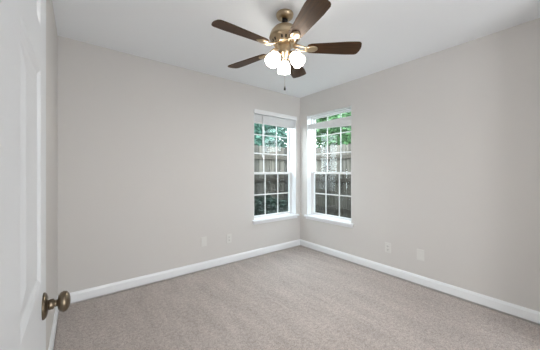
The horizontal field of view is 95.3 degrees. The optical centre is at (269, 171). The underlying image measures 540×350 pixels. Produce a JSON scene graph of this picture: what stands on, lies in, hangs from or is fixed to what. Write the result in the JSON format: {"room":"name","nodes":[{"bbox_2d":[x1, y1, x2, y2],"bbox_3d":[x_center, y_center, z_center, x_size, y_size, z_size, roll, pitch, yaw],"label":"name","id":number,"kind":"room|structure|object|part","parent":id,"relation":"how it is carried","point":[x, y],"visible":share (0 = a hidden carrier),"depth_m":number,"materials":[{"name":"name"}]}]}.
{"room":"empty bedroom","nodes":[
{"label":"empty bedroom","id":0,"kind":"room"},
{"bbox_2d":[46,0,57,349],"bbox_3d":[-1.030,0.009,0.981,0.120,2.470,3.014,0,0,-38],"label":"wall","id":1,"kind":"structure","parent":0,"point":[51,31],"depth_m":1.72,"materials":[{"name":"beige paint"}]},
{"bbox_2d":[48,296,58,349],"bbox_3d":[-1.014,1.156,1.070,0.015,0.090,2.894,0,0,-38],"label":"baseboard","id":2,"kind":"structure","parent":1,"relation":"attached to","point":[53,332],"depth_m":1.76,"materials":[{"name":"white wood"}]},
{"bbox_2d":[58,36,299,304],"bbox_3d":[-0.738,0.009,3.221,3.329,2.470,0.165,0,0,-38],"label":"wall","id":3,"kind":"structure","parent":0,"point":[156,158],"depth_m":2.68,"materials":[{"name":"beige paint"}]},
{"bbox_2d":[70,239,299,302],"bbox_3d":[-0.701,1.156,3.136,3.013,0.090,0.015,0,0,-38],"label":"baseboard","id":4,"kind":"structure","parent":3,"relation":"attached to","point":[84,294],"depth_m":2.79,"materials":[{"name":"white wood"}]},
{"bbox_2d":[201,237,206,246],"bbox_3d":[-0.820,0.864,3.048,0.072,0.118,0.007,0,0,-38],"label":"blank wall plate","id":5,"kind":"object","parent":3,"relation":"attached to","point":[203,239],"visible":1,"depth_m":3.04,"materials":[{"name":"beige plastic"}]},
{"bbox_2d":[227,234,230,242],"bbox_3d":[-0.542,0.882,3.263,0.072,0.118,0.009,0,0,-38],"label":"power outlet","id":6,"kind":"object","parent":3,"relation":"attached to","point":[228,235],"visible":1,"depth_m":3.26,"materials":[{"name":"beige plastic"}]},
{"bbox_2d":[252,120,298,224],"bbox_3d":[0.059,-0.070,3.817,0.897,1.641,0.220,0,0,-38],"label":"window","id":7,"kind":"structure","parent":3,"relation":"in","point":[291,133],"depth_m":4.02,"materials":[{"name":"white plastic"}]},
{"bbox_2d":[254,124,287,171],"bbox_3d":[0.004,-0.425,3.888,0.757,0.855,0.007,0,0,-38],"label":"grille","id":8,"kind":"object","parent":7,"relation":"attached to","point":[276,136],"depth_m":3.96,"materials":[{"name":"white plastic"}]},
{"bbox_2d":[254,174,289,213],"bbox_3d":[0.025,0.344,3.861,0.757,0.620,0.007,0,0,-38],"label":"grille","id":9,"kind":"object","parent":7,"relation":"attached to","point":[277,193],"depth_m":3.93,"materials":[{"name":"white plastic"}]},
{"bbox_3d":[0.024,0.344,3.862,0.795,0.684,0.030,0,0,-38],"label":"sash","id":10,"kind":"part","parent":7,"relation":"part of","materials":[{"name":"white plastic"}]},
{"bbox_2d":[254,109,296,156],"bbox_3d":[0.080,-0.557,3.782,0.833,0.683,0.092,0,0,-38],"label":"window shade","id":11,"kind":"object","parent":7,"relation":"attached to","point":[262,117],"visible":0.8,"depth_m":3.75,"materials":[{"name":"white fabric"}]},
{"bbox_3d":[-0.110,-0.528,3.637,0.022,0.625,0.021,0,0,-38],"label":"pull cord","id":12,"kind":"part","parent":11,"relation":"part of","materials":[{"name":"white plastic"}]},
{"bbox_3d":[0.068,-0.724,3.805,0.811,0.020,0.034,0,0,-38],"label":"rail","id":13,"kind":"part","parent":11,"relation":"part of","materials":[{"name":"white plastic"}]},
{"bbox_3d":[0.085,0.700,3.784,0.897,0.024,0.135,0,0,-38],"label":"sill","id":14,"kind":"part","parent":7,"relation":"part of","materials":[{"name":"white wood"}]},
{"bbox_3d":[0.003,-0.419,3.889,0.795,0.911,0.030,0,0,-38],"label":"sash","id":15,"kind":"part","parent":7,"relation":"part of","materials":[{"name":"white plastic"}]},
{"bbox_2d":[52,0,539,97],"bbox_3d":[0.536,-1.286,0.644,4.477,0.120,5.799,0,0,-38],"label":"ceiling","id":16,"kind":"structure","parent":0,"point":[180,33],"depth_m":2.13,"materials":[{"name":"white paint"}]},
{"bbox_2d":[211,0,361,89],"bbox_3d":[0.081,-0.929,1.890,1.096,0.592,1.129,0,0,-38],"label":"ceiling fan","id":17,"kind":"object","parent":16,"relation":"hanging from","point":[284,36],"visible":1,"depth_m":1.84,"materials":[{"name":"brown wood"}]},
{"bbox_3d":[-0.195,-0.958,1.688,0.412,0.006,0.138,0,12,-36],"label":"blade","id":18,"kind":"part","parent":17,"relation":"part of","materials":[{"name":"brown wood"}]},
{"bbox_3d":[-0.192,-0.958,2.136,0.412,0.006,0.138,0,12,37],"label":"blade","id":19,"kind":"part","parent":17,"relation":"part of","materials":[{"name":"brown wood"}]},
{"bbox_3d":[0.021,-0.850,1.857,0.119,0.120,0.103,0,0,-38],"label":"lamp shade","id":20,"kind":"part","parent":17,"relation":"part of","materials":[{"name":"white glass"}]},
{"bbox_3d":[0.116,-0.850,2.021,0.111,0.120,0.114,0,0,-38],"label":"lamp shade","id":21,"kind":"part","parent":17,"relation":"part of","materials":[{"name":"white glass"}]},
{"bbox_3d":[0.236,-0.958,2.271,0.138,0.006,0.412,-13,-4,18],"label":"blade","id":22,"kind":"part","parent":17,"relation":"part of","materials":[{"name":"brown wood"}]},
{"bbox_3d":[0.211,-0.849,1.857,0.107,0.120,0.117,0,0,-38],"label":"lamp shade","id":23,"kind":"part","parent":17,"relation":"part of","materials":[{"name":"white glass"}]},
{"bbox_3d":[0.229,-0.958,1.546,0.138,0.006,0.412,13,-4,-17],"label":"blade","id":24,"kind":"part","parent":17,"relation":"part of","materials":[{"name":"brown wood"}]},
{"bbox_3d":[0.496,-0.958,1.907,0.412,0.006,0.138,0,-12,1],"label":"blade","id":25,"kind":"part","parent":17,"relation":"part of","materials":[{"name":"brown wood"}]},
{"bbox_2d":[53,246,539,349],"bbox_3d":[0.536,1.274,0.644,4.477,0.120,5.799,0,0,-38],"label":"floor","id":26,"kind":"structure","parent":0,"point":[299,297],"depth_m":2.08,"materials":[{"name":"beige carpet"}]},
{"bbox_2d":[300,18,539,324],"bbox_3d":[1.486,0.009,2.936,0.165,2.470,3.014,0,0,-38],"label":"wall","id":27,"kind":"structure","parent":0,"point":[445,144],"depth_m":2.44,"materials":[{"name":"beige paint"}]},
{"bbox_2d":[304,108,353,227],"bbox_3d":[0.896,-0.074,3.667,0.220,1.649,0.881,0,0,-38],"label":"window","id":28,"kind":"structure","parent":27,"relation":"in","point":[311,134],"depth_m":3.90,"materials":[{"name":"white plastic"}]},
{"bbox_3d":[0.863,0.700,3.641,0.135,0.024,0.881,0,0,-38],"label":"sill","id":29,"kind":"part","parent":28,"relation":"part of","materials":[{"name":"white wood"}]},
{"bbox_2d":[308,106,350,129],"bbox_3d":[0.866,-0.763,3.643,0.040,0.268,0.799,0,0,-38],"label":"window shade","id":30,"kind":"object","parent":28,"relation":"attached to","point":[345,121],"visible":0.86,"depth_m":3.58,"materials":[{"name":"white fabric"}]},
{"bbox_3d":[0.866,-0.752,3.643,0.032,0.014,0.795,0,0,-38],"label":"rail","id":31,"kind":"part","parent":30,"relation":"part of","materials":[{"name":"white plastic"}]},
{"bbox_3d":[0.866,-0.664,3.643,0.034,0.071,0.795,0,0,-38],"label":"rail","id":32,"kind":"part","parent":30,"relation":"part of","materials":[{"name":"white plastic"}]},
{"bbox_3d":[0.941,0.342,3.702,0.030,0.687,0.779,0,0,-38],"label":"sash","id":33,"kind":"part","parent":28,"relation":"part of","materials":[{"name":"white plastic"}]},
{"bbox_3d":[0.968,-0.425,3.723,0.030,0.916,0.779,0,0,-38],"label":"sash","id":34,"kind":"part","parent":28,"relation":"part of","materials":[{"name":"white plastic"}]},
{"bbox_2d":[314,174,350,216],"bbox_3d":[0.940,0.342,3.701,0.007,0.623,0.741,0,0,-38],"label":"grille","id":35,"kind":"object","parent":28,"relation":"attached to","point":[326,215],"depth_m":3.79,"materials":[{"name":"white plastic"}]},
{"bbox_2d":[315,114,350,171],"bbox_3d":[0.967,-0.431,3.722,0.007,0.860,0.741,0,0,-38],"label":"grille","id":36,"kind":"object","parent":28,"relation":"attached to","point":[323,116],"depth_m":3.81,"materials":[{"name":"white plastic"}]},
{"bbox_2d":[385,242,390,252],"bbox_3d":[1.395,0.896,2.911,0.009,0.118,0.072,0,0,-38],"label":"power outlet","id":37,"kind":"object","parent":27,"relation":"attached to","point":[387,245],"visible":1,"depth_m":2.91,"materials":[{"name":"beige plastic"}]},
{"bbox_2d":[300,239,539,323],"bbox_3d":[1.378,1.156,2.928,0.015,0.090,2.893,0,0,-38],"label":"baseboard","id":38,"kind":"structure","parent":27,"relation":"attached to","point":[513,309],"depth_m":2.48,"materials":[{"name":"white wood"}]},
{"bbox_2d":[417,249,423,260],"bbox_3d":[1.611,0.889,2.635,0.007,0.118,0.072,0,0,-38],"label":"blank wall plate","id":39,"kind":"object","parent":27,"relation":"attached to","point":[420,253],"visible":1,"depth_m":2.63,"materials":[{"name":"beige plastic"}]},
{"bbox_3d":[1.107,-0.006,0.809,3.044,2.440,0.120,0,0,-38],"label":"wall","id":40,"kind":"structure","parent":0,"visible":0},
{"bbox_2d":[0,0,70,349],"bbox_3d":[-0.340,0.187,0.320,0.110,2.030,0.880,0,0,-38],"label":"door","id":41,"kind":"structure","parent":40,"relation":"in","point":[25,303],"depth_m":0.41,"materials":[{"name":"white paint"}]},
{"bbox_3d":[-0.535,0.331,0.625,0.045,0.051,0.051,0,0,-38],"label":"knob","id":42,"kind":"part","parent":41,"relation":"part of","materials":[{"name":"brown metal"}]},
{"label":"outside","id":43,"kind":"structure","parent":0,"visible":0},
{"bbox_3d":[0.706,1.434,5.613,24.000,0.200,24.000,0,0,-38],"label":"ground","id":44,"kind":"structure","parent":43,"visible":0},
{"bbox_2d":[254,123,286,147],"bbox_3d":[-0.519,-1.172,10.933,3.585,5.019,3.978,0,0,18],"label":"leafy tree","id":45,"kind":"object","parent":44,"relation":"on","point":[270,130],"visible":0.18,"depth_m":9.77,"materials":[{"name":"green plant"}]},
{"bbox_2d":[254,145,287,209],"bbox_3d":[-0.450,0.369,5.216,3.288,1.930,0.149,0,0,-38],"label":"wooden fence","id":46,"kind":"object","parent":44,"relation":"on","point":[269,160],"visible":0.09,"depth_m":5.64,"materials":[{"name":"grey wood"}]},
{"bbox_3d":[-0.494,-0.326,5.226,3.230,0.084,0.038,0,0,-38],"label":"rail","id":47,"kind":"part","parent":46,"relation":"part of","materials":[{"name":"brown wood"}]},
{"bbox_3d":[-0.494,0.174,5.226,3.230,0.084,0.038,0,0,-38],"label":"rail","id":48,"kind":"part","parent":46,"relation":"part of","materials":[{"name":"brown wood"}]},
{"bbox_2d":[254,195,287,215],"bbox_3d":[-0.052,0.892,4.971,1.940,0.895,0.716,0,0,-38],"label":"shrub","id":49,"kind":"object","parent":44,"relation":"on","point":[283,204],"visible":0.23,"depth_m":4.82,"materials":[{"name":"green plant"}]},
{"bbox_2d":[315,144,350,217],"bbox_3d":[2.119,0.368,4.438,0.149,1.932,4.188,0,0,-38],"label":"wooden fence","id":50,"kind":"object","parent":44,"relation":"on","point":[333,159],"visible":0.12,"depth_m":5.43,"materials":[{"name":"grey wood"}]},
{"bbox_3d":[2.120,0.174,4.495,0.038,0.084,4.100,0,0,-38],"label":"rail","id":51,"kind":"part","parent":50,"relation":"part of","materials":[{"name":"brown wood"}]},
{"bbox_3d":[2.120,0.814,4.495,0.038,0.084,4.100,0,0,-38],"label":"rail","id":52,"kind":"part","parent":50,"relation":"part of","materials":[{"name":"grey wood"}]},
{"bbox_3d":[2.120,-0.326,4.495,0.038,0.084,4.100,0,0,-38],"label":"rail","id":53,"kind":"part","parent":50,"relation":"part of","materials":[{"name":"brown wood"}]},
{"bbox_2d":[316,112,350,147],"bbox_3d":[2.723,-0.844,8.930,3.421,4.366,3.088,0,0,-38],"label":"leafy tree","id":54,"kind":"object","parent":44,"relation":"on","point":[334,140],"visible":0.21,"depth_m":8.08,"materials":[{"name":"green plant"}]}
]}

